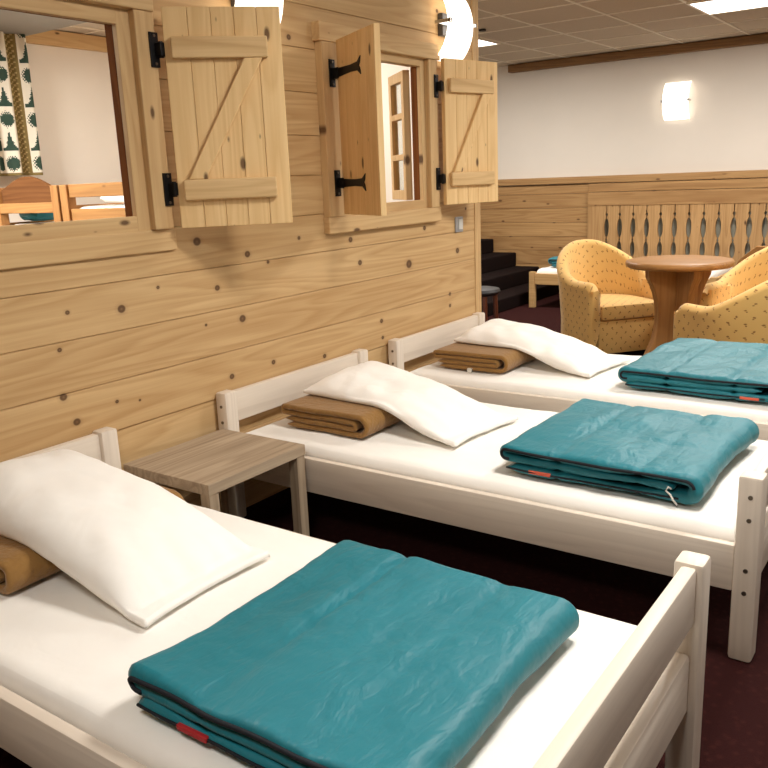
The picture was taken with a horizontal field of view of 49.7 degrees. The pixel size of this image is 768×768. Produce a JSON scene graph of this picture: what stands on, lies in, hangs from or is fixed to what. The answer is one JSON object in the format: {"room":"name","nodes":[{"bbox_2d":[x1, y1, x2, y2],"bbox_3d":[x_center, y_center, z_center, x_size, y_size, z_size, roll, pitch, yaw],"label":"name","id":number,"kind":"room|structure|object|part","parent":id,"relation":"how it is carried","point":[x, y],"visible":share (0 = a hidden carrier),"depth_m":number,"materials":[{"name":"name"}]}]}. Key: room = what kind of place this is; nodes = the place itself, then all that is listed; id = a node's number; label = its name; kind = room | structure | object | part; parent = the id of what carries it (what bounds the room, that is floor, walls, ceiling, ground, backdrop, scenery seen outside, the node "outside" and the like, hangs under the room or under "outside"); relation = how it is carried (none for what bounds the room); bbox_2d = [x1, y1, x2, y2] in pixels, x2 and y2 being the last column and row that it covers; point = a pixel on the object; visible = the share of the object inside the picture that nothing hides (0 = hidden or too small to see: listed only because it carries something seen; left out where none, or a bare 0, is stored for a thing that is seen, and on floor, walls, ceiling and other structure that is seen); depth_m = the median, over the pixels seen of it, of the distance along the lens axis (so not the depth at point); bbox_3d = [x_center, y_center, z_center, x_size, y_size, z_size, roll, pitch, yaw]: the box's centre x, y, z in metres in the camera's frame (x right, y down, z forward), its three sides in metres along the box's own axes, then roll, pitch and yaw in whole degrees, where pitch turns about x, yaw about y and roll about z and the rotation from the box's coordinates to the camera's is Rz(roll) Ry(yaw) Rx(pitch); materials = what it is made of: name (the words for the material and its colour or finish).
{"room":"hostel dormitory","nodes":[
{"label":"hostel dormitory","id":0,"kind":"room"},
{"bbox_2d":[0,43,121,222],"bbox_3d":[-2.975,-1.223,5.762,0.120,2.485,11.420,7,17,34],"label":"wall","id":1,"kind":"structure","parent":0,"point":[72,90],"depth_m":6.37,"materials":[{"name":"white paint"}]},
{"bbox_2d":[0,31,42,175],"bbox_3d":[-2.720,-1.923,5.704,0.076,0.960,0.675,7,17,34],"label":"curtain","id":2,"kind":"object","parent":1,"relation":"hanging from","point":[20,155],"visible":1,"depth_m":5.87,"materials":[{"name":"multicoloured fabric"}]},
{"bbox_2d":[0,9,85,35],"bbox_3d":[-2.563,-2.292,5.004,1.175,0.068,1.560,7,17,34],"label":"ceiling","id":3,"kind":"structure","parent":1,"relation":"attached to","point":[11,22],"depth_m":5.50,"materials":[{"name":"beige paint"}]},
{"bbox_2d":[25,30,106,52],"bbox_3d":[-4.083,-1.929,3.871,0.045,0.107,7.470,7,17,34],"label":"trim","id":4,"kind":"structure","parent":1,"relation":"attached to","point":[54,38],"depth_m":6.22,"materials":[{"name":"brown wood"}]},
{"bbox_2d":[0,0,474,511],"bbox_3d":[-1.482,-0.368,2.042,0.051,2.485,6.885,7,17,34],"label":"wall","id":5,"kind":"structure","parent":0,"point":[142,347],"depth_m":3.27,"materials":[{"name":"brown wood"}]},
{"bbox_2d":[0,0,176,269],"bbox_3d":[-1.103,-0.787,2.474,0.092,0.867,1.125,7,17,34],"label":"window","id":6,"kind":"structure","parent":5,"relation":"in","point":[147,226],"depth_m":2.77,"materials":[{"name":"brown wood"}]},
{"bbox_3d":[-1.070,-0.407,2.574,0.017,0.078,1.095,7,17,34],"label":"sill","id":7,"kind":"part","parent":6,"relation":"part of","materials":[{"name":"brown wood"}]},
{"bbox_3d":[-1.117,-0.784,2.452,0.022,0.740,0.977,7,17,34],"label":"frame","id":8,"kind":"part","parent":6,"relation":"part of","materials":[{"name":"brown wood"}]},
{"bbox_3d":[-1.093,-0.785,2.452,0.038,0.716,1.100,7,17,34],"label":"casing","id":9,"kind":"part","parent":6,"relation":"part of","materials":[{"name":"brown wood"}]},
{"bbox_2d":[148,6,292,227],"bbox_3d":[-0.563,-0.921,2.891,0.443,0.728,0.060,-5,14,-11],"label":"window shutter","id":10,"kind":"object","parent":5,"relation":"attached to","point":[224,65],"visible":1,"depth_m":2.88,"materials":[{"name":"brown wood"}]},
{"bbox_3d":[-0.761,-1.129,2.802,0.035,0.112,0.048,7,17,34],"label":"hinge plate","id":11,"kind":"part","parent":10,"relation":"part of","materials":[{"name":"black metal"}]},
{"bbox_3d":[-0.743,-0.683,2.912,0.035,0.112,0.048,7,17,34],"label":"hinge plate","id":12,"kind":"part","parent":10,"relation":"part of","materials":[{"name":"black metal"}]},
{"bbox_2d":[231,0,282,22],"bbox_3d":[-0.494,-1.472,3.107,0.124,0.356,0.272,7,17,34],"label":"wall lamp","id":13,"kind":"object","parent":5,"relation":"attached to","point":[255,3],"visible":0.16,"depth_m":3.10,"materials":[{"name":"grey"}]},
{"bbox_2d":[311,20,441,233],"bbox_3d":[-0.103,-1.220,4.075,0.357,0.882,1.039,7,17,34],"label":"window","id":14,"kind":"structure","parent":5,"relation":"in","point":[425,207],"depth_m":4.17,"materials":[{"name":"brown wood"}]},
{"bbox_2d":[328,23,386,215],"bbox_3d":[-0.108,-1.076,3.462,0.086,0.728,0.420,-9,15,-24],"label":"window shutter","id":15,"kind":"object","parent":14,"relation":"attached to","point":[357,72],"visible":1,"depth_m":3.41,"materials":[{"name":"brown wood"}]},
{"bbox_3d":[-0.208,-1.335,3.564,0.035,0.112,0.048,7,17,34],"label":"hinge plate","id":16,"kind":"part","parent":15,"relation":"part of","materials":[{"name":"black metal"}]},
{"bbox_3d":[-0.190,-0.889,3.674,0.035,0.112,0.048,7,17,34],"label":"hinge plate","id":17,"kind":"part","parent":15,"relation":"part of","materials":[{"name":"black metal"}]},
{"bbox_3d":[0.019,-0.805,4.060,0.036,0.074,0.955,7,17,34],"label":"sill","id":18,"kind":"part","parent":14,"relation":"part of","materials":[{"name":"brown wood"}]},
{"bbox_3d":[-0.016,-1.200,3.967,0.024,0.777,0.700,7,17,34],"label":"frame","id":19,"kind":"part","parent":14,"relation":"part of","materials":[{"name":"brown wood"}]},
{"bbox_3d":[0.087,-1.314,4.429,0.036,0.645,0.300,-6,14,-13],"label":"casement sash","id":20,"kind":"part","parent":14,"relation":"part of","materials":[{"name":"brown wood"}]},
{"bbox_3d":[-0.017,-1.200,3.968,0.022,0.777,0.824,7,17,34],"label":"frame","id":21,"kind":"part","parent":14,"relation":"part of","materials":[{"name":"brown wood"}]},
{"bbox_2d":[435,0,476,60],"bbox_3d":[0.358,-1.850,4.270,0.124,0.356,0.272,7,17,34],"label":"wall lamp","id":22,"kind":"object","parent":5,"relation":"attached to","point":[457,26],"visible":0.94,"depth_m":4.25,"materials":[{"name":"grey"}]},
{"bbox_2d":[455,216,462,231],"bbox_3d":[0.422,-0.892,4.640,0.016,0.084,0.080,7,17,34],"label":"light switch","id":23,"kind":"object","parent":5,"relation":"attached to","point":[458,220],"visible":1,"depth_m":4.63,"materials":[{"name":"grey plastic"}]},
{"bbox_2d":[434,58,497,204],"bbox_3d":[0.446,-1.331,4.404,0.442,0.728,0.064,-13,18,-38],"label":"window shutter","id":24,"kind":"object","parent":5,"relation":"attached to","point":[468,88],"visible":1,"depth_m":4.38,"materials":[{"name":"brown wood"}]},
{"bbox_3d":[0.282,-1.522,4.238,0.035,0.112,0.048,7,17,34],"label":"hinge plate","id":25,"kind":"part","parent":24,"relation":"part of","materials":[{"name":"black metal"}]},
{"bbox_3d":[0.300,-1.075,4.348,0.035,0.112,0.048,7,17,34],"label":"hinge plate","id":26,"kind":"part","parent":24,"relation":"part of","materials":[{"name":"black metal"}]},
{"bbox_2d":[471,0,481,312],"bbox_3d":[0.478,-1.130,4.810,0.146,2.485,0.067,7,17,34],"label":"trim","id":27,"kind":"structure","parent":5,"relation":"attached to","point":[474,3],"depth_m":4.82,"materials":[{"name":"brown wood"}]},
{"bbox_2d":[0,293,767,767],"bbox_3d":[1.036,0.543,3.336,9.800,0.100,11.420,7,17,34],"label":"floor","id":28,"kind":"structure","parent":0,"point":[734,728],"depth_m":2.77,"materials":[{"name":"red carpet"}]},
{"bbox_2d":[0,176,62,225],"bbox_3d":[-1.661,-0.776,5.957,0.705,1.420,1.840,7,17,34],"label":"bunk bed","id":29,"kind":"object","parent":28,"relation":"on","point":[28,194],"visible":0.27,"depth_m":5.09,"materials":[{"name":"orange wood"}]},
{"bbox_3d":[-2.430,-0.587,5.441,0.070,1.360,0.060,7,17,34],"label":"post","id":30,"kind":"part","parent":29,"relation":"part of","materials":[{"name":"orange wood"}]},
{"bbox_3d":[-2.189,-1.193,5.113,0.565,0.165,0.027,7,17,34],"label":"headboard","id":31,"kind":"part","parent":29,"relation":"part of","materials":[{"name":"brown wood"}]},
{"bbox_3d":[-2.201,-1.084,5.117,0.565,0.062,0.025,7,17,34],"label":"rail","id":32,"kind":"part","parent":29,"relation":"part of","materials":[{"name":"orange wood"}]},
{"bbox_3d":[-1.935,-1.173,6.047,0.030,0.110,1.720,7,17,34],"label":"rail","id":33,"kind":"part","parent":29,"relation":"part of","materials":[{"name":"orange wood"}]},
{"bbox_3d":[-1.910,-0.519,5.082,0.070,1.360,0.060,7,17,34],"label":"post","id":34,"kind":"part","parent":29,"relation":"part of","materials":[{"name":"orange wood"}]},
{"bbox_3d":[-1.676,-1.153,5.864,0.595,0.073,1.712,7,17,34],"label":"mattress","id":35,"kind":"object","parent":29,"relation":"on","visible":0},
{"bbox_2d":[19,213,53,220],"bbox_3d":[-2.223,-1.111,5.386,0.220,0.103,0.260,7,17,34],"label":"sleeping bag","id":36,"kind":"object","parent":35,"relation":"on","point":[25,216],"visible":0.44,"depth_m":5.29,"materials":[{"name":"teal fabric"}]},
{"bbox_2d":[59,182,125,220],"bbox_3d":[-1.046,-0.668,5.540,0.755,1.360,1.840,7,17,34],"label":"bunk bed","id":37,"kind":"object","parent":28,"relation":"on","point":[71,211],"visible":0.1,"depth_m":4.77,"materials":[{"name":"orange wood"}]},
{"bbox_3d":[-1.837,-0.510,5.031,0.070,1.360,0.060,7,17,34],"label":"post","id":38,"kind":"part","parent":37,"relation":"part of","materials":[{"name":"orange wood"}]},
{"bbox_3d":[-1.582,-1.097,4.684,0.615,0.075,0.030,7,17,34],"label":"rail","id":39,"kind":"part","parent":37,"relation":"part of","materials":[{"name":"orange wood"}]},
{"bbox_3d":[-1.576,-0.954,4.719,0.615,0.090,0.030,7,17,34],"label":"rail","id":40,"kind":"part","parent":37,"relation":"part of","materials":[{"name":"orange wood"}]},
{"bbox_3d":[-1.346,-1.194,5.613,0.030,0.110,1.720,7,17,34],"label":"rail","id":41,"kind":"part","parent":37,"relation":"part of","materials":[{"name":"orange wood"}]},
{"bbox_2d":[80,204,124,208],"bbox_3d":[-1.066,-1.171,5.416,0.645,0.073,1.712,7,17,34],"label":"mattress","id":42,"kind":"object","parent":37,"relation":"on","point":[113,205],"visible":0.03,"depth_m":4.82,"materials":[{"name":"white fabric"}]},
{"bbox_2d":[100,196,123,202],"bbox_3d":[-1.394,-1.145,4.952,0.500,0.107,0.340,6,16,32],"label":"pillow","id":43,"kind":"object","parent":42,"relation":"on","point":[119,199],"visible":0.06,"depth_m":4.90,"materials":[{"name":"white fabric"}]},
{"bbox_2d":[123,429,309,535],"bbox_3d":[-0.590,0.439,3.000,0.424,0.391,0.476,7,17,34],"label":"side table","id":44,"kind":"object","parent":28,"relation":"on","point":[210,464],"visible":0.59,"depth_m":2.93,"materials":[{"name":"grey wood"}]},
{"bbox_3d":[-0.558,0.524,2.730,0.042,0.352,0.042,7,17,34],"label":"leg","id":45,"kind":"part","parent":44,"relation":"part of","materials":[{"name":"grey wood"}]},
{"bbox_3d":[-0.620,0.391,3.280,0.042,0.352,0.042,7,17,34],"label":"leg","id":46,"kind":"part","parent":44,"relation":"part of","materials":[{"name":"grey wood"}]},
{"bbox_3d":[-0.312,0.431,3.068,0.042,0.352,0.042,7,17,34],"label":"leg","id":47,"kind":"part","parent":44,"relation":"part of","materials":[{"name":"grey wood"}]},
{"bbox_2d":[0,427,710,767],"bbox_3d":[-0.395,0.610,1.978,1.998,0.533,0.951,7,17,34],"label":"bed","id":48,"kind":"object","parent":28,"relation":"on","point":[647,703],"visible":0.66,"depth_m":1.57,"materials":[{"name":"white wood"}]},
{"bbox_3d":[-1.197,0.315,2.480,0.032,0.124,0.813,7,17,34],"label":"head rail","id":49,"kind":"part","parent":48,"relation":"part of","materials":[{"name":"white wood"}]},
{"bbox_3d":[-0.654,0.709,1.626,1.878,0.133,0.028,7,17,34],"label":"rail","id":50,"kind":"part","parent":48,"relation":"part of","materials":[{"name":"white wood"}]},
{"bbox_3d":[-0.937,0.411,2.874,0.058,0.533,0.066,7,17,34],"label":"leg","id":51,"kind":"part","parent":48,"relation":"part of","materials":[{"name":"white wood"}]},
{"bbox_2d":[0,503,636,767],"bbox_3d":[-0.399,0.568,1.968,1.866,0.120,0.857,7,17,34],"label":"mattress","id":52,"kind":"object","parent":48,"relation":"on","point":[65,650],"visible":0.26,"depth_m":1.72,"materials":[{"name":"white fabric"}]},
{"bbox_2d":[0,485,184,594],"bbox_3d":[-0.906,0.391,2.318,0.421,0.092,0.569,7,17,34],"label":"folded blanket","id":53,"kind":"object","parent":52,"relation":"on","point":[21,566],"visible":0.14,"depth_m":2.03,"materials":[{"name":"brown fabric"}]},
{"bbox_2d":[0,449,269,627],"bbox_3d":[-0.752,0.343,2.186,0.827,0.226,0.424,7,17,34],"label":"pillow","id":54,"kind":"object","parent":52,"relation":"on","point":[136,545],"visible":1,"depth_m":2.06,"materials":[{"name":"white fabric"}]},
{"bbox_2d":[127,540,578,767],"bbox_3d":[-0.039,0.524,1.633,0.632,0.101,0.679,7,17,34],"label":"quilt","id":55,"kind":"object","parent":52,"relation":"on","point":[363,656],"visible":1,"depth_m":1.52,"materials":[{"name":"teal fabric"}]},
{"bbox_3d":[-0.139,0.513,2.334,1.878,0.133,0.028,7,17,34],"label":"rail","id":56,"kind":"part","parent":48,"relation":"part of","materials":[{"name":"white wood"}]},
{"bbox_3d":[0.391,0.522,1.383,0.032,0.129,0.813,7,17,34],"label":"foot rail","id":57,"kind":"part","parent":48,"relation":"part of","materials":[{"name":"white wood"}]},
{"bbox_3d":[0.394,0.717,1.435,0.036,0.141,0.813,7,17,34],"label":"foot rail","id":58,"kind":"part","parent":48,"relation":"part of","materials":[{"name":"white wood"}]},
{"bbox_3d":[0.649,0.616,1.778,0.062,0.533,0.066,7,17,34],"label":"leg","id":59,"kind":"part","parent":48,"relation":"part of","materials":[{"name":"white wood"}]},
{"bbox_2d":[481,286,500,321],"bbox_3d":[0.768,-0.539,6.601,0.320,0.461,0.320,7,17,34],"label":"stool","id":60,"kind":"object","parent":28,"relation":"on","point":[486,291],"visible":0.39,"depth_m":6.46,"materials":[{"name":"brown wood"}]},
{"bbox_3d":[0.792,-0.481,6.487,0.040,0.402,0.054,-8,15,-22],"label":"leg","id":61,"kind":"part","parent":60,"relation":"part of","materials":[{"name":"brown wood"}]},
{"bbox_3d":[0.760,-0.734,6.553,0.320,0.060,0.320,7,17,34],"label":"seat","id":62,"kind":"part","parent":60,"relation":"part of","materials":[{"name":"grey fabric"}]},
{"bbox_3d":[0.894,-0.521,6.630,0.054,0.402,0.040,-8,15,-22],"label":"leg","id":63,"kind":"part","parent":60,"relation":"part of","materials":[{"name":"brown wood"}]},
{"bbox_2d":[216,349,767,661],"bbox_3d":[0.435,0.294,3.122,1.998,0.533,0.951,7,17,34],"label":"bed","id":64,"kind":"object","parent":28,"relation":"on","point":[737,566],"visible":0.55,"depth_m":2.55,"materials":[{"name":"white wood"}]},
{"bbox_3d":[-0.610,0.287,3.323,0.058,0.533,0.066,7,17,34],"label":"leg","id":65,"kind":"part","parent":64,"relation":"part of","materials":[{"name":"white wood"}]},
{"bbox_3d":[-0.367,-0.001,3.623,0.032,0.124,0.813,7,17,34],"label":"head rail","id":66,"kind":"part","parent":64,"relation":"part of","materials":[{"name":"white wood"}]},
{"bbox_3d":[-0.106,0.095,4.017,0.058,0.533,0.066,7,17,34],"label":"leg","id":67,"kind":"part","parent":64,"relation":"part of","materials":[{"name":"white wood"}]},
{"bbox_3d":[0.177,0.393,2.769,1.878,0.133,0.028,7,17,34],"label":"rail","id":68,"kind":"part","parent":64,"relation":"part of","materials":[{"name":"white wood"}]},
{"bbox_2d":[247,402,767,541],"bbox_3d":[0.431,0.252,3.112,1.866,0.121,0.857,7,17,34],"label":"mattress","id":69,"kind":"object","parent":64,"relation":"on","point":[477,463],"visible":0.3,"depth_m":2.77,"materials":[{"name":"white fabric"}]},
{"bbox_2d":[281,394,401,437],"bbox_3d":[-0.087,0.087,3.418,0.436,0.092,0.539,7,17,34],"label":"folded blanket","id":70,"kind":"object","parent":69,"relation":"on","point":[312,412],"visible":0.43,"depth_m":3.21,"materials":[{"name":"brown fabric"}]},
{"bbox_2d":[303,361,518,446],"bbox_3d":[0.094,0.048,3.339,0.780,0.178,0.420,10,18,40],"label":"pillow","id":71,"kind":"object","parent":69,"relation":"on","point":[439,412],"visible":1,"depth_m":3.24,"materials":[{"name":"white fabric"}]},
{"bbox_2d":[500,398,758,504],"bbox_3d":[0.822,0.204,2.771,0.660,0.106,0.686,8,17,36],"label":"quilt","id":72,"kind":"object","parent":69,"relation":"on","point":[675,456],"visible":1,"depth_m":2.64,"materials":[{"name":"teal fabric"}]},
{"bbox_3d":[0.823,0.318,2.371,0.038,0.053,0.018,8,17,36],"label":"cord","id":73,"kind":"part","parent":72,"relation":"part of","materials":[{"name":"white fabric"}]},
{"bbox_3d":[0.975,0.492,2.228,0.062,0.533,0.066,7,17,34],"label":"leg","id":74,"kind":"part","parent":64,"relation":"part of","materials":[{"name":"white wood"}]},
{"bbox_3d":[1.221,0.206,2.527,0.032,0.129,0.813,7,17,34],"label":"foot rail","id":75,"kind":"part","parent":64,"relation":"part of","materials":[{"name":"white wood"}]},
{"bbox_3d":[1.224,0.402,2.578,0.036,0.141,0.813,7,17,34],"label":"foot rail","id":76,"kind":"part","parent":64,"relation":"part of","materials":[{"name":"white wood"}]},
{"bbox_2d":[481,239,558,315],"bbox_3d":[0.531,-1.327,8.924,2.000,0.898,2.280,7,17,34],"label":"staircase","id":77,"kind":"structure","parent":28,"relation":"on","point":[498,269],"depth_m":8.98,"materials":[{"name":"brown carpet"}]},
{"bbox_2d":[388,312,767,440],"bbox_3d":[1.116,0.037,4.052,1.998,0.533,0.951,7,17,34],"label":"bed","id":78,"kind":"object","parent":28,"relation":"on","point":[404,349],"visible":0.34,"depth_m":4.17,"materials":[{"name":"white wood"}]},
{"bbox_3d":[0.069,0.032,4.244,0.058,0.533,0.066,7,17,34],"label":"leg","id":79,"kind":"part","parent":78,"relation":"part of","materials":[{"name":"white wood"}]},
{"bbox_3d":[0.309,-0.256,4.547,0.032,0.124,0.813,7,17,34],"label":"head rail","id":80,"kind":"part","parent":78,"relation":"part of","materials":[{"name":"white wood"}]},
{"bbox_3d":[0.566,-0.160,4.942,0.058,0.533,0.066,7,17,34],"label":"leg","id":81,"kind":"part","parent":78,"relation":"part of","materials":[{"name":"white wood"}]},
{"bbox_2d":[411,354,767,422],"bbox_3d":[1.112,-0.005,4.042,1.866,0.121,0.857,7,17,34],"label":"mattress","id":82,"kind":"object","parent":78,"relation":"on","point":[535,377],"visible":0.32,"depth_m":3.79,"materials":[{"name":"white fabric"}]},
{"bbox_2d":[433,342,535,372],"bbox_3d":[0.568,-0.164,4.335,0.426,0.096,0.537,7,17,34],"label":"folded blanket","id":83,"kind":"object","parent":82,"relation":"on","point":[469,357],"visible":0.66,"depth_m":4.14,"materials":[{"name":"brown fabric"}]},
{"bbox_2d":[453,319,630,377],"bbox_3d":[0.803,-0.210,4.273,0.800,0.177,0.420,10,18,41],"label":"pillow","id":84,"kind":"object","parent":82,"relation":"on","point":[566,353],"visible":1,"depth_m":4.17,"materials":[{"name":"white fabric"}]},
{"bbox_2d":[618,338,767,401],"bbox_3d":[1.540,-0.078,3.802,0.684,0.107,0.816,8,17,35],"label":"quilt","id":85,"kind":"object","parent":82,"relation":"on","point":[709,368],"visible":1,"depth_m":3.62,"materials":[{"name":"teal fabric"}]},
{"bbox_3d":[0.860,0.137,3.697,1.878,0.133,0.028,7,17,34],"label":"rail","id":86,"kind":"part","parent":78,"relation":"part of","materials":[{"name":"white wood"}]},
{"bbox_2d":[556,239,653,353],"bbox_3d":[1.655,-0.655,6.202,0.733,0.805,0.733,-7,14,-17],"label":"armchair","id":87,"kind":"object","parent":28,"relation":"on","point":[606,304],"visible":0.77,"depth_m":6.02,"materials":[{"name":"yellow fabric"}]},
{"bbox_3d":[1.681,-0.409,6.211,0.516,0.242,0.558,-7,14,-17],"label":"seat","id":88,"kind":"part","parent":87,"relation":"part of","materials":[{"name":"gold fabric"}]},
{"bbox_2d":[600,294,653,320],"bbox_3d":[1.680,-0.579,6.149,0.504,0.110,0.587,-7,14,-17],"label":"seat cushion","id":89,"kind":"object","parent":87,"relation":"on","point":[613,307],"depth_m":5.90,"materials":[{"name":"yellow fabric"}]},
{"bbox_2d":[529,271,725,307],"bbox_3d":[2.455,-0.952,8.206,1.800,0.360,0.910,7,17,34],"label":"bed","id":90,"kind":"object","parent":28,"relation":"on","point":[535,278],"visible":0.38,"depth_m":8.28,"materials":[{"name":"beige wood"}]},
{"bbox_3d":[1.497,-0.951,8.358,0.060,0.360,0.050,7,17,34],"label":"leg","id":91,"kind":"part","parent":90,"relation":"part of","materials":[{"name":"brown wood"}]},
{"bbox_3d":[2.203,-0.965,7.838,1.680,0.110,0.030,7,17,34],"label":"rail","id":92,"kind":"part","parent":90,"relation":"part of","materials":[{"name":"brown wood"}]},
{"bbox_2d":[537,266,732,278],"bbox_3d":[2.450,-1.096,8.171,1.668,0.127,0.828,7,17,34],"label":"mattress","id":93,"kind":"object","parent":90,"relation":"on","point":[548,270],"visible":0.07,"depth_m":8.20,"materials":[{"name":"white fabric"}]},
{"bbox_2d":[548,256,557,266],"bbox_3d":[2.014,-1.236,8.325,0.593,0.105,0.513,7,17,34],"label":"quilt","id":94,"kind":"object","parent":93,"relation":"on","point":[553,260],"visible":0.09,"depth_m":8.27,"materials":[{"name":"teal fabric"}]},
{"bbox_3d":[2.920,-0.767,7.375,0.060,0.360,0.050,7,17,34],"label":"leg","id":95,"kind":"part","parent":90,"relation":"part of","materials":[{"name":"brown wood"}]},
{"bbox_2d":[625,255,734,354],"bbox_3d":[1.921,-0.446,5.449,0.668,0.738,0.670,4,15,23],"label":"round table","id":96,"kind":"object","parent":28,"relation":"on","point":[674,281],"visible":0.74,"depth_m":5.35,"materials":[{"name":"brown wood"}]},
{"bbox_2d":[673,280,767,343],"bbox_3d":[2.144,-0.304,4.696,0.733,0.805,0.733,-9,15,-24],"label":"armchair","id":97,"kind":"object","parent":28,"relation":"on","point":[743,317],"visible":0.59,"depth_m":4.47,"materials":[{"name":"yellow fabric"}]},
{"bbox_2d":[700,247,767,305],"bbox_3d":[2.587,-0.526,5.524,0.733,0.805,0.733,-13,17,-37],"label":"armchair","id":98,"kind":"object","parent":28,"relation":"on","point":[752,271],"visible":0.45,"depth_m":5.72,"materials":[{"name":"yellow fabric"}]},
{"bbox_2d":[737,246,767,263],"bbox_3d":[3.115,-0.714,6.397,0.415,0.710,0.636,-12,17,-33],"label":"wooden chair","id":99,"kind":"object","parent":28,"relation":"on","point":[757,248],"visible":0.25,"depth_m":6.36,"materials":[{"name":"brown wood"}]},
{"bbox_2d":[381,63,413,201],"bbox_3d":[-0.725,-1.382,6.034,3.260,2.485,0.700,7,17,34],"label":"wall partition","id":100,"kind":"structure","parent":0,"point":[387,70],"depth_m":5.65,"materials":[{"name":"white paint"}]},
{"bbox_2d":[55,0,767,66],"bbox_3d":[0.904,-1.966,2.740,10.222,0.106,11.420,7,17,34],"label":"ceiling","id":101,"kind":"structure","parent":0,"point":[527,31],"depth_m":6.94,"materials":[{"name":"tile"}]},
{"bbox_2d":[478,38,500,46],"bbox_3d":[0.649,-3.072,7.495,0.600,0.018,0.600,7,17,34],"label":"recessed light","id":102,"kind":"object","parent":101,"relation":"in","point":[481,42],"visible":0.24,"depth_m":7.50,"materials":[{"name":"beige plastic"}]},
{"bbox_2d":[478,40,494,46],"bbox_3d":[0.649,-3.073,7.495,0.560,0.012,0.560,7,17,34],"label":"diffuser","id":103,"kind":"object","parent":102,"relation":"attached to","point":[481,43],"depth_m":7.51,"materials":[{"name":"white plastic"}]},
{"bbox_2d":[686,0,767,14],"bbox_3d":[2.623,-2.817,6.131,0.600,0.018,0.600,7,17,34],"label":"recessed light","id":104,"kind":"object","parent":101,"relation":"in","point":[708,7],"visible":1,"depth_m":6.20,"materials":[{"name":"beige plastic"}]},
{"bbox_2d":[497,43,767,236],"bbox_3d":[4.289,-1.967,7.575,9.800,2.485,0.100,7,17,34],"label":"wall","id":105,"kind":"structure","parent":0,"point":[605,118],"depth_m":8.54,"materials":[{"name":"white paint"}]},
{"bbox_2d":[480,184,588,268],"bbox_3d":[1.303,-1.705,9.728,2.295,1.183,0.030,7,17,34],"label":"panelling","id":106,"kind":"structure","parent":105,"relation":"attached to","point":[560,213],"depth_m":9.39,"materials":[{"name":"brown wood"}]},
{"bbox_2d":[498,170,767,191],"bbox_3d":[4.292,-1.880,7.489,9.680,0.167,0.060,7,17,34],"label":"trim","id":107,"kind":"structure","parent":105,"relation":"attached to","point":[754,178],"depth_m":8.47,"materials":[{"name":"brown wood"}]},
{"bbox_2d":[508,33,767,72],"bbox_3d":[4.788,-3.027,6.790,8.320,0.077,0.095,7,17,34],"label":"trim","id":108,"kind":"structure","parent":105,"relation":"attached to","point":[756,39],"depth_m":8.26,"materials":[{"name":"brown wood"}]},
{"bbox_2d":[661,81,690,120],"bbox_3d":[2.891,-2.800,8.208,0.272,0.356,0.124,7,17,34],"label":"wall lamp","id":109,"kind":"object","parent":105,"relation":"attached to","point":[675,99],"visible":1,"depth_m":8.19,"materials":[{"name":"grey"}]},
{"bbox_2d":[587,188,767,266],"bbox_3d":[3.903,-1.317,7.916,4.080,1.092,0.086,7,17,34],"label":"balustrade panel","id":110,"kind":"object","parent":105,"relation":"attached to","point":[730,223],"visible":0.56,"depth_m":8.43,"materials":[{"name":"brown wood"}]},
{"bbox_3d":[3.867,-1.773,7.779,4.080,0.140,0.028,7,17,34],"label":"rail","id":111,"kind":"part","parent":110,"relation":"part of","materials":[{"name":"brown wood"}]}
]}

